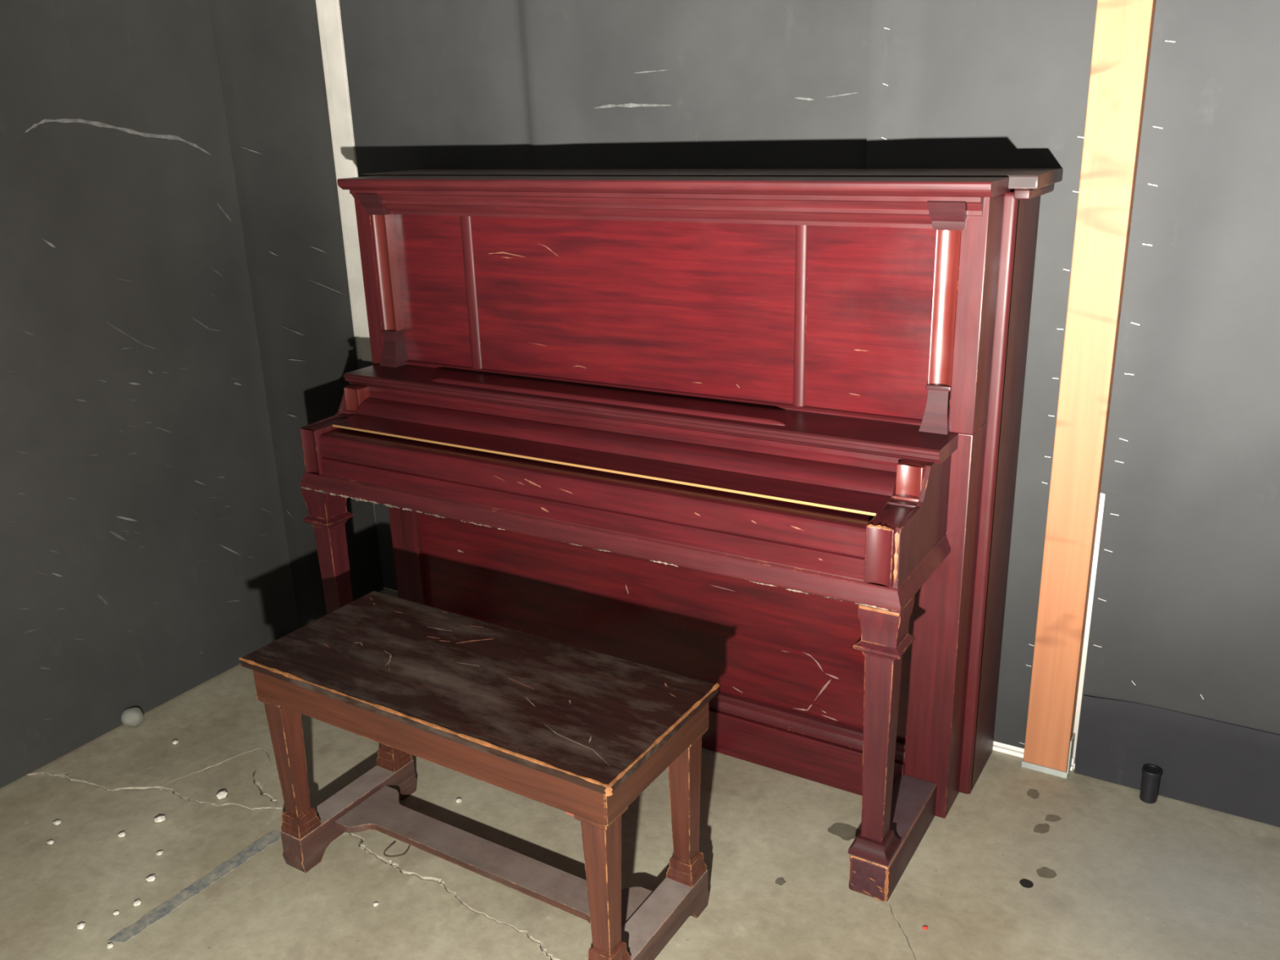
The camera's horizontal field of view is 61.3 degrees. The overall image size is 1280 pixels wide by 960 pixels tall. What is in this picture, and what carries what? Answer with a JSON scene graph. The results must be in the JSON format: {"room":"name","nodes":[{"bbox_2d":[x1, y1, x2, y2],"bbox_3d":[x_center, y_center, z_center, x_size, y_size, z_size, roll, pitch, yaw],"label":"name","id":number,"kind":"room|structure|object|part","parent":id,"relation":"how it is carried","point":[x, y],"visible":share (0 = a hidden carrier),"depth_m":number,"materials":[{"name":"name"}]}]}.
{"room":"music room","nodes":[
{"label":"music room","id":0,"kind":"room"},
{"bbox_2d":[0,588,1279,959],"bbox_3d":[-0.033,1.345,0.761,4.900,0.012,4.650,9,22,30],"label":"floor","id":1,"kind":"structure","parent":0,"point":[1028,864],"depth_m":2.29,"materials":[{"name":"concrete"}]},
{"bbox_2d":[47,840,53,844],"bbox_3d":[-1.324,0.814,2.429,0.014,0.007,0.012,14,24,39],"label":"crumb","id":2,"kind":"object","parent":1,"relation":"on","point":[51,842],"visible":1,"depth_m":2.43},
{"bbox_2d":[52,820,61,825],"bbox_3d":[-1.346,0.791,2.497,0.016,0.008,0.016,15,25,40],"label":"crumb","id":3,"kind":"object","parent":1,"relation":"on","point":[56,822],"visible":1,"depth_m":2.49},
{"bbox_2d":[77,922,85,928],"bbox_3d":[-1.120,0.894,2.169,0.016,0.009,0.016,8,21,27],"label":"crumb","id":4,"kind":"object","parent":1,"relation":"on","point":[82,925],"visible":1,"depth_m":2.17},
{"bbox_2d":[106,942,113,948],"bbox_3d":[-1.036,0.911,2.115,0.012,0.007,0.013,-18,25,-40],"label":"crumb","id":5,"kind":"object","parent":1,"relation":"on","point":[111,944],"visible":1,"depth_m":2.11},
{"bbox_2d":[117,831,125,837],"bbox_3d":[-1.171,0.802,2.446,0.016,0.009,0.016,-1,19,2],"label":"crumb","id":6,"kind":"object","parent":1,"relation":"on","point":[122,833],"visible":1,"depth_m":2.44,"materials":[{"name":"white stone"}]},
{"bbox_2d":[120,706,143,726],"bbox_3d":[-1.360,0.635,2.893,0.056,0.051,0.057,-2,19,-2],"label":"lump","id":7,"kind":"object","parent":1,"relation":"on","point":[131,717],"visible":1,"depth_m":2.88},
{"bbox_2d":[133,899,141,906],"bbox_3d":[-1.038,0.873,2.229,0.014,0.008,0.015,16,25,41],"label":"crumb","id":8,"kind":"object","parent":1,"relation":"on","point":[137,902],"visible":1,"depth_m":2.23,"materials":[{"name":"white stone"}]},
{"bbox_2d":[146,875,155,881],"bbox_3d":[-1.039,0.847,2.300,0.018,0.010,0.017,0,19,5],"label":"crumb","id":9,"kind":"object","parent":1,"relation":"on","point":[152,877],"visible":1,"depth_m":2.29,"materials":[{"name":"white stone"}]},
{"bbox_2d":[155,850,163,855],"bbox_3d":[-1.057,0.822,2.380,0.014,0.008,0.013,-10,20,-22],"label":"crumb","id":10,"kind":"object","parent":1,"relation":"on","point":[160,852],"visible":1,"depth_m":2.38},
{"bbox_2d":[154,815,165,822],"bbox_3d":[-1.107,0.782,2.494,0.022,0.014,0.022,1,19,8],"label":"crumb","id":11,"kind":"object","parent":1,"relation":"on","point":[160,818],"visible":1,"depth_m":2.49,"materials":[{"name":"white stone"}]},
{"bbox_2d":[172,739,178,744],"bbox_3d":[-1.207,0.681,2.808,0.016,0.010,0.017,-9,20,-19],"label":"crumb","id":12,"kind":"object","parent":1,"relation":"on","point":[174,742],"visible":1,"depth_m":2.80,"materials":[{"name":"white stone"}]},
{"bbox_2d":[216,790,226,799],"bbox_3d":[-0.996,0.750,2.573,0.023,0.018,0.023,-17,24,-37],"label":"crumb","id":13,"kind":"object","parent":1,"relation":"on","point":[222,794],"visible":1,"depth_m":2.57,"materials":[{"name":"white stone"}]},
{"bbox_2d":[383,841,410,857],"bbox_3d":[-0.526,0.803,2.373,0.047,0.014,0.074,9,22,30],"label":"wire","id":14,"kind":"object","parent":1,"relation":"on","point":[391,845],"visible":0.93,"depth_m":2.36,"materials":[{"name":"brown"}]},
{"bbox_2d":[239,591,719,959],"bbox_3d":[-0.322,0.607,2.177,0.896,0.503,0.377,10,22,31],"label":"piano bench","id":15,"kind":"object","parent":1,"relation":"on","point":[580,732],"visible":1,"depth_m":2.07,"materials":[{"name":"brown wood"}]},
{"bbox_3d":[-0.732,0.574,2.261,0.051,0.274,0.051,10,22,31],"label":"leg","id":16,"kind":"part","parent":15,"relation":"part of","materials":[{"name":"brown wood"}]},
{"bbox_3d":[-0.728,0.725,2.312,0.058,0.047,0.058,10,22,31],"label":"moulding","id":17,"kind":"part","parent":15,"relation":"part of","materials":[{"name":"brown wood"}]},
{"bbox_3d":[-0.583,0.493,2.487,0.051,0.274,0.051,10,22,31],"label":"leg","id":18,"kind":"part","parent":15,"relation":"part of","materials":[{"name":"brown wood"}]},
{"bbox_3d":[-0.579,0.644,2.538,0.058,0.047,0.058,10,22,31],"label":"moulding","id":19,"kind":"part","parent":15,"relation":"part of","materials":[{"name":"brown wood"}]},
{"bbox_3d":[-0.414,0.469,1.982,0.854,0.071,0.020,10,22,31],"label":"rail","id":20,"kind":"part","parent":15,"relation":"part of","materials":[{"name":"brown wood"}]},
{"bbox_3d":[-0.330,0.379,2.102,0.892,0.019,0.373,10,22,31],"label":"seat","id":21,"kind":"part","parent":15,"relation":"part of","materials":[{"name":"brown wood"}]},
{"bbox_3d":[-0.062,0.689,1.859,0.051,0.274,0.051,10,22,31],"label":"leg","id":22,"kind":"part","parent":15,"relation":"part of","materials":[{"name":"brown wood"}]},
{"bbox_3d":[-0.057,0.840,1.910,0.058,0.047,0.058,10,22,31],"label":"moulding","id":23,"kind":"part","parent":15,"relation":"part of","materials":[{"name":"brown wood"}]},
{"bbox_3d":[0.029,0.482,1.902,0.022,0.071,0.349,10,22,31],"label":"rail","id":24,"kind":"part","parent":15,"relation":"part of","materials":[{"name":"brown wood"}]},
{"bbox_3d":[0.087,0.609,2.085,0.051,0.274,0.051,10,22,31],"label":"leg","id":25,"kind":"part","parent":15,"relation":"part of","materials":[{"name":"brown wood"}]},
{"bbox_3d":[0.092,0.759,2.136,0.058,0.047,0.058,10,22,31],"label":"moulding","id":26,"kind":"part","parent":15,"relation":"part of","materials":[{"name":"brown wood"}]},
{"bbox_2d":[299,168,1062,901],"bbox_3d":[-0.030,-0.012,2.602,1.746,1.384,0.656,9,22,30],"label":"upright piano","id":27,"kind":"object","parent":1,"relation":"on","point":[753,433],"visible":0.91,"depth_m":2.39,"materials":[{"name":"red wood"}]},
{"bbox_3d":[-0.799,0.309,2.865,0.057,0.417,0.057,9,22,30],"label":"leg","id":28,"kind":"part","parent":27,"relation":"part of","materials":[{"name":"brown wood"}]},
{"bbox_2d":[343,363,958,463],"bbox_3d":[-0.061,-0.176,2.504,1.567,0.031,0.167,9,22,30],"label":"shelf","id":29,"kind":"object","parent":27,"relation":"attached to","point":[874,437],"depth_m":2.40,"materials":[{"name":"wood"}]},
{"bbox_3d":[-0.018,-0.405,2.513,1.560,0.415,0.024,9,22,30],"label":"panel","id":30,"kind":"part","parent":27,"relation":"part of","materials":[{"name":"brown wood"}]},
{"bbox_3d":[-0.004,0.279,2.730,1.425,0.550,0.025,9,22,30],"label":"panel","id":31,"kind":"part","parent":27,"relation":"part of","materials":[{"name":"brown wood"}]},
{"bbox_3d":[-0.042,-0.610,2.413,1.600,0.065,0.072,9,22,30],"label":"cornice","id":32,"kind":"part","parent":27,"relation":"part of","materials":[{"name":"brown wood"}]},
{"bbox_3d":[-0.032,-0.662,2.421,1.646,0.028,0.154,9,22,30],"label":"lid","id":33,"kind":"part","parent":27,"relation":"part of","materials":[{"name":"brown wood"}]},
{"bbox_3d":[0.060,-0.716,2.556,1.746,0.026,0.230,9,22,30],"label":"lid","id":34,"kind":"part","parent":27,"relation":"part of","materials":[{"name":"brown wood"}]},
{"bbox_3d":[-0.008,0.511,2.789,1.425,0.047,0.018,9,22,30],"label":"panel moulding","id":35,"kind":"part","parent":27,"relation":"part of","materials":[{"name":"brown wood"}]},
{"bbox_3d":[0.477,0.733,2.196,0.082,0.037,0.082,9,22,30],"label":"moulding","id":36,"kind":"part","parent":27,"relation":"part of","materials":[{"name":"brown wood"}]},
{"bbox_3d":[0.471,0.521,2.124,0.057,0.417,0.057,9,22,30],"label":"leg","id":37,"kind":"part","parent":27,"relation":"part of","materials":[{"name":"brown wood"}]},
{"bbox_3d":[0.735,0.084,2.299,0.032,1.352,0.030,9,22,30],"label":"post","id":38,"kind":"part","parent":27,"relation":"part of","materials":[{"name":"brown wood"}]},
{"bbox_3d":[0.760,0.053,2.388,0.085,1.352,0.200,9,22,30],"label":"panel","id":39,"kind":"part","parent":27,"relation":"part of","materials":[{"name":"brown wood"}]},
{"bbox_3d":[0.782,-0.574,2.143,0.032,0.020,0.217,9,22,30],"label":"lid moulding","id":40,"kind":"part","parent":27,"relation":"part of","materials":[{"name":"brown wood"}]},
{"bbox_2d":[1019,879,1033,888],"bbox_3d":[0.790,0.826,2.211,0.027,0.002,0.025,9,22,30],"label":"stain","id":41,"kind":"object","parent":1,"relation":"on","point":[1024,883],"depth_m":2.21,"materials":[{"name":"black"}]},
{"bbox_2d":[1021,0,1155,778],"bbox_3d":[0.932,-0.672,2.132,0.106,2.880,0.045,9,22,30],"label":"timber post","id":42,"kind":"object","parent":1,"relation":"on","point":[1123,28],"visible":1,"depth_m":2.26,"materials":[{"name":"brown wood"}]},
{"bbox_2d":[1139,764,1161,804],"bbox_3d":[1.157,0.691,2.453,0.041,0.080,0.041,9,22,30],"label":"canister","id":43,"kind":"object","parent":1,"relation":"on","point":[1151,774],"visible":1,"depth_m":2.44,"materials":[{"name":"black plastic"}]},
{"bbox_3d":[1.156,0.659,2.443,0.041,0.014,0.041,9,22,30],"label":"canister lid","id":44,"kind":"part","parent":43,"relation":"part of","materials":[{"name":"black plastic"}]},
{"bbox_2d":[315,0,1105,768],"bbox_3d":[1.100,-0.685,2.123,4.900,2.900,0.111,9,22,30],"label":"wall","id":45,"kind":"structure","parent":0,"point":[318,4],"depth_m":3.15,"materials":[{"name":"grey paint"}]},
{"bbox_2d":[320,0,372,361],"bbox_3d":[-0.884,-1.370,3.081,0.064,2.100,0.008,9,22,30],"label":"trim","id":46,"kind":"structure","parent":45,"relation":"attached to","point":[331,8],"depth_m":3.20,"materials":[{"name":"white paint"}]},
{"bbox_2d":[338,0,871,591],"bbox_3d":[-0.206,-0.871,2.809,1.681,2.870,0.021,9,22,30],"label":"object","id":47,"kind":"structure","parent":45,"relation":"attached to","point":[433,84],"depth_m":2.70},
{"bbox_2d":[865,0,1097,748],"bbox_3d":[0.721,-0.725,2.266,0.503,2.854,0.017,9,21,28],"label":"sheet","id":48,"kind":"object","parent":45,"relation":"attached to","point":[953,83],"visible":0.3,"depth_m":2.28,"materials":[{"name":"silver metal"}]},
{"bbox_2d":[992,741,1074,770],"bbox_3d":[0.119,0.525,3.112,2.140,0.032,0.011,9,22,30],"label":"baseboard","id":49,"kind":"structure","parent":45,"relation":"attached to","point":[997,746],"depth_m":2.65,"materials":[{"name":"white wood"}]},
{"bbox_2d":[1074,0,1279,763],"bbox_3d":[2.037,-0.502,1.495,2.580,2.860,0.025,9,22,30],"label":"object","id":50,"kind":"structure","parent":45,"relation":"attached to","point":[1185,618],"depth_m":2.19,"materials":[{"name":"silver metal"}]},
{"bbox_2d":[1074,695,1279,826],"bbox_3d":[2.098,0.769,1.907,2.504,0.218,0.007,9,22,30],"label":"sheet","id":51,"kind":"object","parent":50,"relation":"attached to","point":[1228,768],"visible":0.97,"depth_m":2.42,"materials":[{"name":"grey"}]},
{"bbox_3d":[-2.149,-0.355,1.445,0.116,2.900,4.539,9,22,30],"label":"wall","id":52,"kind":"structure","parent":0,"visible":0},
{"bbox_2d":[0,0,299,788],"bbox_3d":[-2.181,-0.286,1.264,0.012,2.874,4.135,9,22,30],"label":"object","id":53,"kind":"structure","parent":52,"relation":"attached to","point":[144,553],"depth_m":2.74,"materials":[{"name":"grey paint"}]},
{"bbox_2d":[208,0,382,627],"bbox_3d":[-1.020,-0.934,3.075,0.011,2.874,0.392,9,22,30],"label":"sheet","id":54,"kind":"object","parent":52,"relation":"attached to","point":[269,56],"visible":0.77,"depth_m":3.16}
]}

